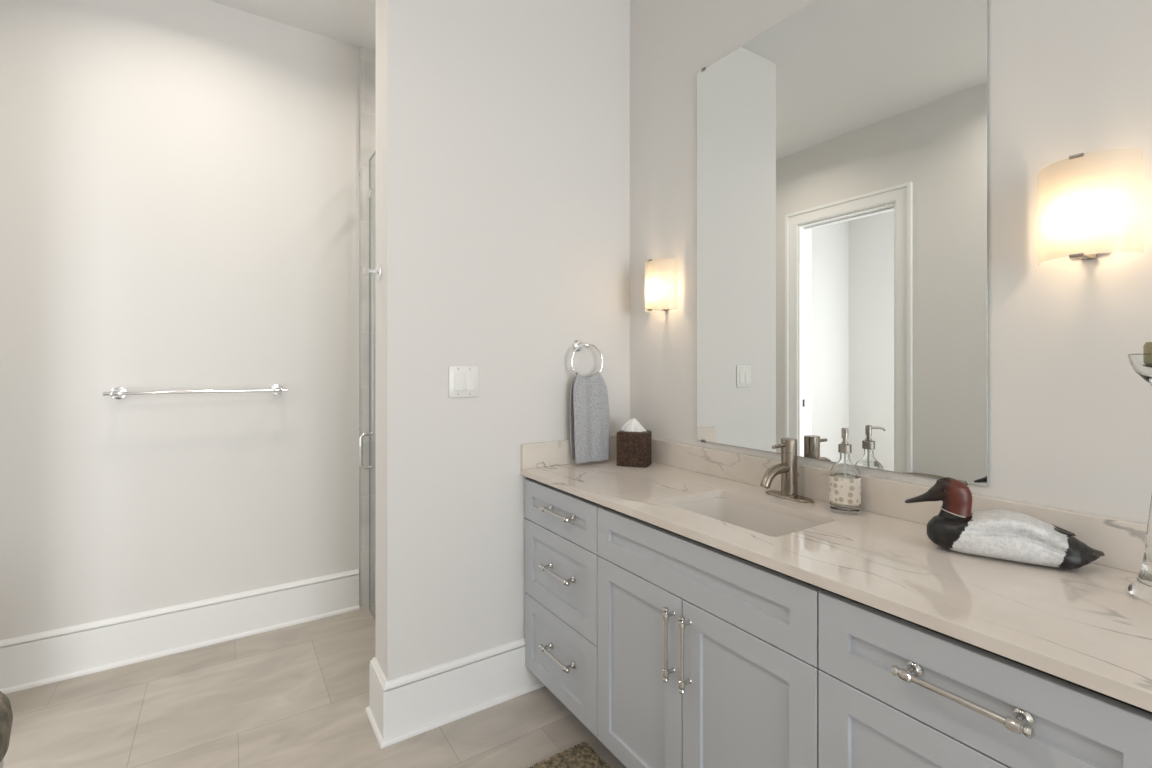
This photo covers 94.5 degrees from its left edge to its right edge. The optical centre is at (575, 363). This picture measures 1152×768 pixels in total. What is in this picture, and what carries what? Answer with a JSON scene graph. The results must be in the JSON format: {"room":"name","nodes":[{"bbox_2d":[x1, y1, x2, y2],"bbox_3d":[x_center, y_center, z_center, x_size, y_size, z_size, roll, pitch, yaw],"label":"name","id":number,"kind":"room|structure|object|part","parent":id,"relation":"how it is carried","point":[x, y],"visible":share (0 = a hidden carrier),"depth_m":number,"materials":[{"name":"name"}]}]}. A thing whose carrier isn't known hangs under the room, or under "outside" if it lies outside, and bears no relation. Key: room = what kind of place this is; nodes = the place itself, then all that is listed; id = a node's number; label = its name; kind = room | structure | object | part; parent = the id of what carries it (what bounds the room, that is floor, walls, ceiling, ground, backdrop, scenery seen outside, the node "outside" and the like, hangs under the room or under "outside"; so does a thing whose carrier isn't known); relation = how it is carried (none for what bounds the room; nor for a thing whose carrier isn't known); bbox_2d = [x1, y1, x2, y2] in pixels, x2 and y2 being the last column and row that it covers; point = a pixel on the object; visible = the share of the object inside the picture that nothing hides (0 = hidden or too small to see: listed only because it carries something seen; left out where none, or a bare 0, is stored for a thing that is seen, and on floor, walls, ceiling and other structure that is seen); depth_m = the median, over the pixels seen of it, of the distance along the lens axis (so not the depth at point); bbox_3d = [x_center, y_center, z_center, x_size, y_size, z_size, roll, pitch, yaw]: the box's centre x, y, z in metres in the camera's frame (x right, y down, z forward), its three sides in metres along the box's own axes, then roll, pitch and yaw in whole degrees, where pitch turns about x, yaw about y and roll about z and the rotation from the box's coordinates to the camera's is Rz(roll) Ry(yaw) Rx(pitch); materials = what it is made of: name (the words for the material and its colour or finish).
{"room":"bathroom","nodes":[
{"label":"bathroom","id":0,"kind":"room"},
{"bbox_2d":[0,0,375,639],"bbox_3d":[-1.426,-0.199,2.775,2.443,3.024,0.128,0,0,-33],"label":"wall","id":1,"kind":"structure","parent":0,"point":[179,179],"depth_m":2.44,"materials":[{"name":"white paint"}]},
{"bbox_2d":[0,569,359,693],"bbox_3d":[-1.736,1.209,2.486,1.367,0.207,0.030,0,0,-33],"label":"baseboard","id":2,"kind":"structure","parent":1,"relation":"attached to","point":[51,656],"depth_m":2.40,"materials":[{"name":"white paint"}]},
{"bbox_2d":[102,383,287,399],"bbox_3d":[-1.725,0.127,2.461,0.690,0.060,0.084,0,0,-33],"label":"towel bar","id":3,"kind":"object","parent":1,"relation":"attached to","point":[118,392],"visible":1,"depth_m":2.40,"materials":[{"name":"silver metal"}]},
{"bbox_3d":[-1.972,0.127,2.292,0.036,0.027,0.072,0,0,-33],"label":"post","id":4,"kind":"part","parent":3,"relation":"part of","materials":[{"name":"silver metal"}]},
{"bbox_3d":[-1.471,0.127,2.621,0.036,0.027,0.072,0,0,-33],"label":"post","id":5,"kind":"part","parent":3,"relation":"part of","materials":[{"name":"silver metal"}]},
{"bbox_2d":[359,46,359,605],"bbox_3d":[-1.172,-0.199,2.881,0.004,3.024,0.030,0,0,-33],"label":"trim","id":6,"kind":"structure","parent":1,"relation":"attached to","point":[359,46],"depth_m":2.87,"materials":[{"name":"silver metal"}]},
{"bbox_2d":[209,0,375,50],"bbox_3d":[0.694,-1.761,-0.234,2.443,0.100,7.486,0,0,-33],"label":"ceiling","id":7,"kind":"structure","parent":0,"point":[353,22],"depth_m":2.61,"materials":[{"name":"white paint"}]},
{"bbox_2d":[4,604,625,767],"bbox_3d":[-0.203,1.363,-0.872,4.643,0.100,7.566,0,0,-33],"label":"floor","id":8,"kind":"structure","parent":0,"point":[294,696],"depth_m":1.98,"materials":[{"name":"tile"}]},
{"bbox_2d":[0,691,12,767],"bbox_3d":[-1.388,1.015,1.026,0.418,0.596,0.418,0,0,-33],"label":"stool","id":9,"kind":"object","parent":8,"relation":"on","point":[6,715],"visible":1,"depth_m":1.14,"materials":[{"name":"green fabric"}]},
{"bbox_3d":[-1.388,0.876,1.026,0.390,0.060,0.390,0,0,-33],"label":"seat frame","id":10,"kind":"part","parent":9,"relation":"part of","materials":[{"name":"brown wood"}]},
{"bbox_2d":[524,476,601,736],"bbox_3d":[0.137,0.880,2.073,0.577,0.864,0.511,0,0,-33],"label":"base cabinet","id":11,"kind":"object","parent":8,"relation":"on","point":[560,526],"visible":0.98,"depth_m":1.90,"materials":[{"name":"grey wood"}]},
{"bbox_3d":[-0.069,1.046,1.903,0.046,0.025,0.197,0,0,-33],"label":"handle","id":12,"kind":"part","parent":11,"relation":"part of","materials":[{"name":"silver metal"}]},
{"bbox_3d":[-0.069,0.750,1.903,0.046,0.025,0.197,0,0,-33],"label":"handle","id":13,"kind":"part","parent":11,"relation":"part of","materials":[{"name":"silver metal"}]},
{"bbox_3d":[-0.069,0.534,1.903,0.046,0.025,0.197,0,0,-33],"label":"handle","id":14,"kind":"part","parent":11,"relation":"part of","materials":[{"name":"silver metal"}]},
{"bbox_3d":[-0.062,1.063,1.937,0.020,0.291,0.499,0,0,-33],"label":"drawer","id":15,"kind":"part","parent":11,"relation":"part of","materials":[{"name":"grey paint"}]},
{"bbox_3d":[-0.062,0.767,1.937,0.020,0.294,0.499,0,0,-33],"label":"drawer","id":16,"kind":"part","parent":11,"relation":"part of","materials":[{"name":"grey paint"}]},
{"bbox_3d":[-0.062,0.540,1.937,0.020,0.154,0.499,0,0,-33],"label":"drawer","id":17,"kind":"part","parent":11,"relation":"part of","materials":[{"name":"grey paint"}]},
{"bbox_2d":[526,741,610,767],"bbox_3d":[-0.001,1.304,1.331,0.624,0.015,0.829,0,0,-33],"label":"rug","id":18,"kind":"object","parent":8,"relation":"on","point":[582,755],"visible":1,"depth_m":1.75,"materials":[{"name":"beige carpet"}]},
{"bbox_2d":[597,506,823,767],"bbox_3d":[0.488,0.880,1.538,0.577,0.864,0.768,0,0,-33],"label":"base cabinet","id":19,"kind":"object","parent":8,"relation":"on","point":[708,656],"visible":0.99,"depth_m":1.35,"materials":[{"name":"grey wood"}]},
{"bbox_3d":[0.181,0.915,1.567,0.020,0.589,0.380,0,0,-33],"label":"door","id":20,"kind":"part","parent":19,"relation":"part of","materials":[{"name":"grey paint"}]},
{"bbox_3d":[0.249,0.744,1.419,0.046,0.197,0.025,0,0,-33],"label":"handle","id":21,"kind":"part","parent":19,"relation":"part of","materials":[{"name":"silver metal"}]},
{"bbox_3d":[0.281,0.744,1.370,0.046,0.197,0.025,0,0,-33],"label":"handle","id":22,"kind":"part","parent":19,"relation":"part of","materials":[{"name":"silver metal"}]},
{"bbox_3d":[0.392,0.915,1.246,0.020,0.589,0.381,0,0,-33],"label":"door","id":23,"kind":"part","parent":19,"relation":"part of","materials":[{"name":"grey paint"}]},
{"bbox_2d":[521,435,1151,711],"bbox_3d":[0.510,0.384,1.539,0.563,0.123,1.813,0,0,-33],"label":"countertop","id":24,"kind":"structure","parent":19,"relation":"on","point":[1083,626],"depth_m":1.13,"materials":[{"name":"stone"}]},
{"bbox_2d":[616,419,651,467],"bbox_3d":[0.243,0.325,2.230,0.132,0.192,0.108,0,0,20],"label":"tissue box","id":25,"kind":"object","parent":24,"relation":"on","point":[634,442],"visible":1,"depth_m":2.19,"materials":[{"name":"wicker"}]},
{"bbox_2d":[675,497,821,536],"bbox_3d":[0.482,0.525,1.540,0.314,0.158,0.458,0,0,-33],"label":"sink","id":26,"kind":"object","parent":24,"relation":"in","point":[757,519],"visible":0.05,"depth_m":1.68,"materials":[{"name":"white ceramic"}]},
{"bbox_2d":[760,438,813,503],"bbox_3d":[0.658,0.328,1.651,0.148,0.186,0.167,0,0,27],"label":"faucet","id":27,"kind":"object","parent":24,"relation":"on","point":[787,468],"visible":1,"depth_m":1.66,"materials":[{"name":"silver metal"}]},
{"bbox_3d":[0.610,0.345,1.640,0.115,0.069,0.031,0,0,-33],"label":"spout","id":28,"kind":"part","parent":27,"relation":"part of","materials":[{"name":"silver metal"}]},
{"bbox_3d":[0.629,0.255,1.653,0.064,0.014,0.012,0,0,-33],"label":"lever","id":29,"kind":"part","parent":27,"relation":"part of","materials":[{"name":"silver metal"}]},
{"bbox_3d":[0.672,0.417,1.681,0.054,0.008,0.166,0,0,-33],"label":"deck plate","id":30,"kind":"part","parent":27,"relation":"part of","materials":[{"name":"silver metal"}]},
{"bbox_2d":[829,428,860,514],"bbox_3d":[0.770,0.302,1.526,0.081,0.238,0.081,0,0,-14],"label":"soap dispenser","id":31,"kind":"object","parent":24,"relation":"on","point":[844,477],"visible":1,"depth_m":1.50,"materials":[{"name":"clear glass"}]},
{"bbox_2d":[905,477,1104,568],"bbox_3d":[0.926,0.341,1.175,0.343,0.161,0.131,0,0,36],"label":"duck decoy","id":32,"kind":"object","parent":24,"relation":"on","point":[998,533],"visible":1,"depth_m":1.14,"materials":[{"name":"black paint"}]},
{"bbox_2d":[1127,342,1151,603],"bbox_3d":[1.058,0.190,0.949,0.107,0.462,0.107,0,0,-33],"label":"glass candlestick","id":33,"kind":"object","parent":24,"relation":"on","point":[1141,588],"visible":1,"depth_m":0.96,"materials":[{"name":"clear glass"}]},
{"bbox_2d":[1143,342,1151,353],"bbox_3d":[1.058,-0.004,0.949,0.070,0.074,0.070,0,0,-33],"label":"candle","id":34,"kind":"object","parent":33,"relation":"on","point":[1147,348],"depth_m":0.96,"materials":[{"name":"wax"}]},
{"bbox_2d":[819,589,1151,767],"bbox_3d":[0.842,0.880,1.000,0.577,0.864,0.520,0,0,-33],"label":"base cabinet","id":35,"kind":"object","parent":8,"relation":"on","point":[895,691],"visible":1,"depth_m":0.89,"materials":[{"name":"grey wood"}]},
{"bbox_3d":[0.636,0.767,0.875,0.020,0.294,0.501,0,0,-33],"label":"drawer","id":36,"kind":"part","parent":35,"relation":"part of","materials":[{"name":"grey paint"}]},
{"bbox_3d":[0.618,0.534,0.858,0.046,0.025,0.197,0,0,-33],"label":"handle","id":37,"kind":"part","parent":35,"relation":"part of","materials":[{"name":"silver metal"}]},
{"bbox_2d":[376,0,629,680],"bbox_3d":[-0.254,-0.199,2.230,1.082,3.024,0.178,0,0,-33],"label":"wall partition","id":38,"kind":"structure","parent":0,"point":[503,126],"depth_m":2.06,"materials":[{"name":"white paint"}]},
{"bbox_2d":[363,264,381,279],"bbox_3d":[-0.739,-0.336,1.929,0.058,0.060,0.060,0,0,-33],"label":"robe hook","id":39,"kind":"object","parent":38,"relation":"attached to","point":[378,271],"visible":1,"depth_m":1.92,"materials":[{"name":"silver metal"}]},
{"bbox_2d":[365,638,544,748],"bbox_3d":[-0.462,1.209,2.093,0.644,0.207,0.238,0,0,-33],"label":"baseboard","id":40,"kind":"structure","parent":38,"relation":"attached to","point":[399,709],"depth_m":1.96,"materials":[{"name":"white paint"}]},
{"bbox_2d":[449,366,478,397],"bbox_3d":[-0.421,0.067,2.006,0.118,0.118,0.011,0,0,-33],"label":"light switch","id":41,"kind":"object","parent":38,"relation":"attached to","point":[463,380],"visible":1,"depth_m":2.00,"materials":[{"name":"white plastic"}]},
{"bbox_2d":[571,340,602,375],"bbox_3d":[0.037,-0.015,2.268,0.165,0.181,0.076,0,0,-33],"label":"towel ring","id":42,"kind":"object","parent":38,"relation":"attached to","point":[577,345],"visible":0.94,"depth_m":2.27,"materials":[{"name":"silver metal"}]},
{"bbox_3d":[0.032,-0.079,2.258,0.025,0.025,0.065,0,0,-38],"label":"post","id":43,"kind":"part","parent":42,"relation":"part of","materials":[{"name":"silver metal"}]},
{"bbox_2d":[570,372,609,463],"bbox_3d":[0.056,0.222,2.252,0.184,0.377,0.072,0,0,-33],"label":"hand towel","id":44,"kind":"object","parent":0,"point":[589,403],"visible":1,"depth_m":2.23,"materials":[{"name":"grey fabric"}]},
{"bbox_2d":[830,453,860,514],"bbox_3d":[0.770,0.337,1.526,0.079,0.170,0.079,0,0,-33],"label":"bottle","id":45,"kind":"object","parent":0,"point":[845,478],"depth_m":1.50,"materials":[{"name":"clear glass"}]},
{"bbox_2d":[630,0,1151,523],"bbox_3d":[1.665,-0.199,0.403,0.120,3.024,7.486,0,0,-33],"label":"wall","id":46,"kind":"structure","parent":0,"point":[1070,414],"depth_m":1.25,"materials":[{"name":"white paint"}]},
{"bbox_2d":[645,258,677,312],"bbox_3d":[0.342,-0.325,2.220,0.096,0.211,0.164,0,0,-33],"label":"wall sconce","id":47,"kind":"object","parent":46,"relation":"attached to","point":[661,275],"visible":1,"depth_m":2.17,"materials":[{"name":"beige glass"}]},
{"bbox_2d":[697,0,987,486],"bbox_3d":[0.739,-0.421,1.694,0.010,1.449,0.955,0,0,-33],"label":"mirror","id":48,"kind":"object","parent":46,"relation":"attached to","point":[842,148],"visible":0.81,"depth_m":1.57,"materials":[{"name":"grey mirror"}]},
{"bbox_2d":[651,438,1146,573],"bbox_3d":[0.737,0.372,1.688,0.020,0.099,1.813,0,0,-33],"label":"backsplash","id":49,"kind":"structure","parent":46,"relation":"attached to","point":[1122,542],"depth_m":1.45,"materials":[{"name":"stone"}]},
{"bbox_2d":[1038,149,1142,265],"bbox_3d":[1.065,-0.325,1.119,0.096,0.211,0.164,0,0,-33],"label":"wall sconce","id":50,"kind":"object","parent":46,"relation":"attached to","point":[1090,204],"visible":1,"depth_m":1.08,"materials":[{"name":"beige glass"}]},
{"bbox_3d":[-0.247,-0.199,2.347,0.942,3.024,0.012,0,0,-33],"label":"wall","id":51,"kind":"structure","parent":0,"visible":0},
{"bbox_2d":[359,151,375,621],"bbox_3d":[-0.885,0.113,2.463,0.080,2.396,0.880,0,0,-33],"label":"shower door","id":52,"kind":"structure","parent":51,"relation":"attached to","point":[369,192],"depth_m":2.84,"materials":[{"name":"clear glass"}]},
{"bbox_3d":[-1.090,0.451,2.759,0.061,0.192,0.019,0,0,-33],"label":"handle","id":53,"kind":"part","parent":52,"relation":"part of","materials":[{"name":"silver metal"}]},
{"bbox_3d":[-0.862,0.107,2.478,0.010,2.386,0.861,0,0,-33],"label":"glass panel","id":54,"kind":"part","parent":52,"relation":"part of","materials":[{"name":"grey"}]}
]}

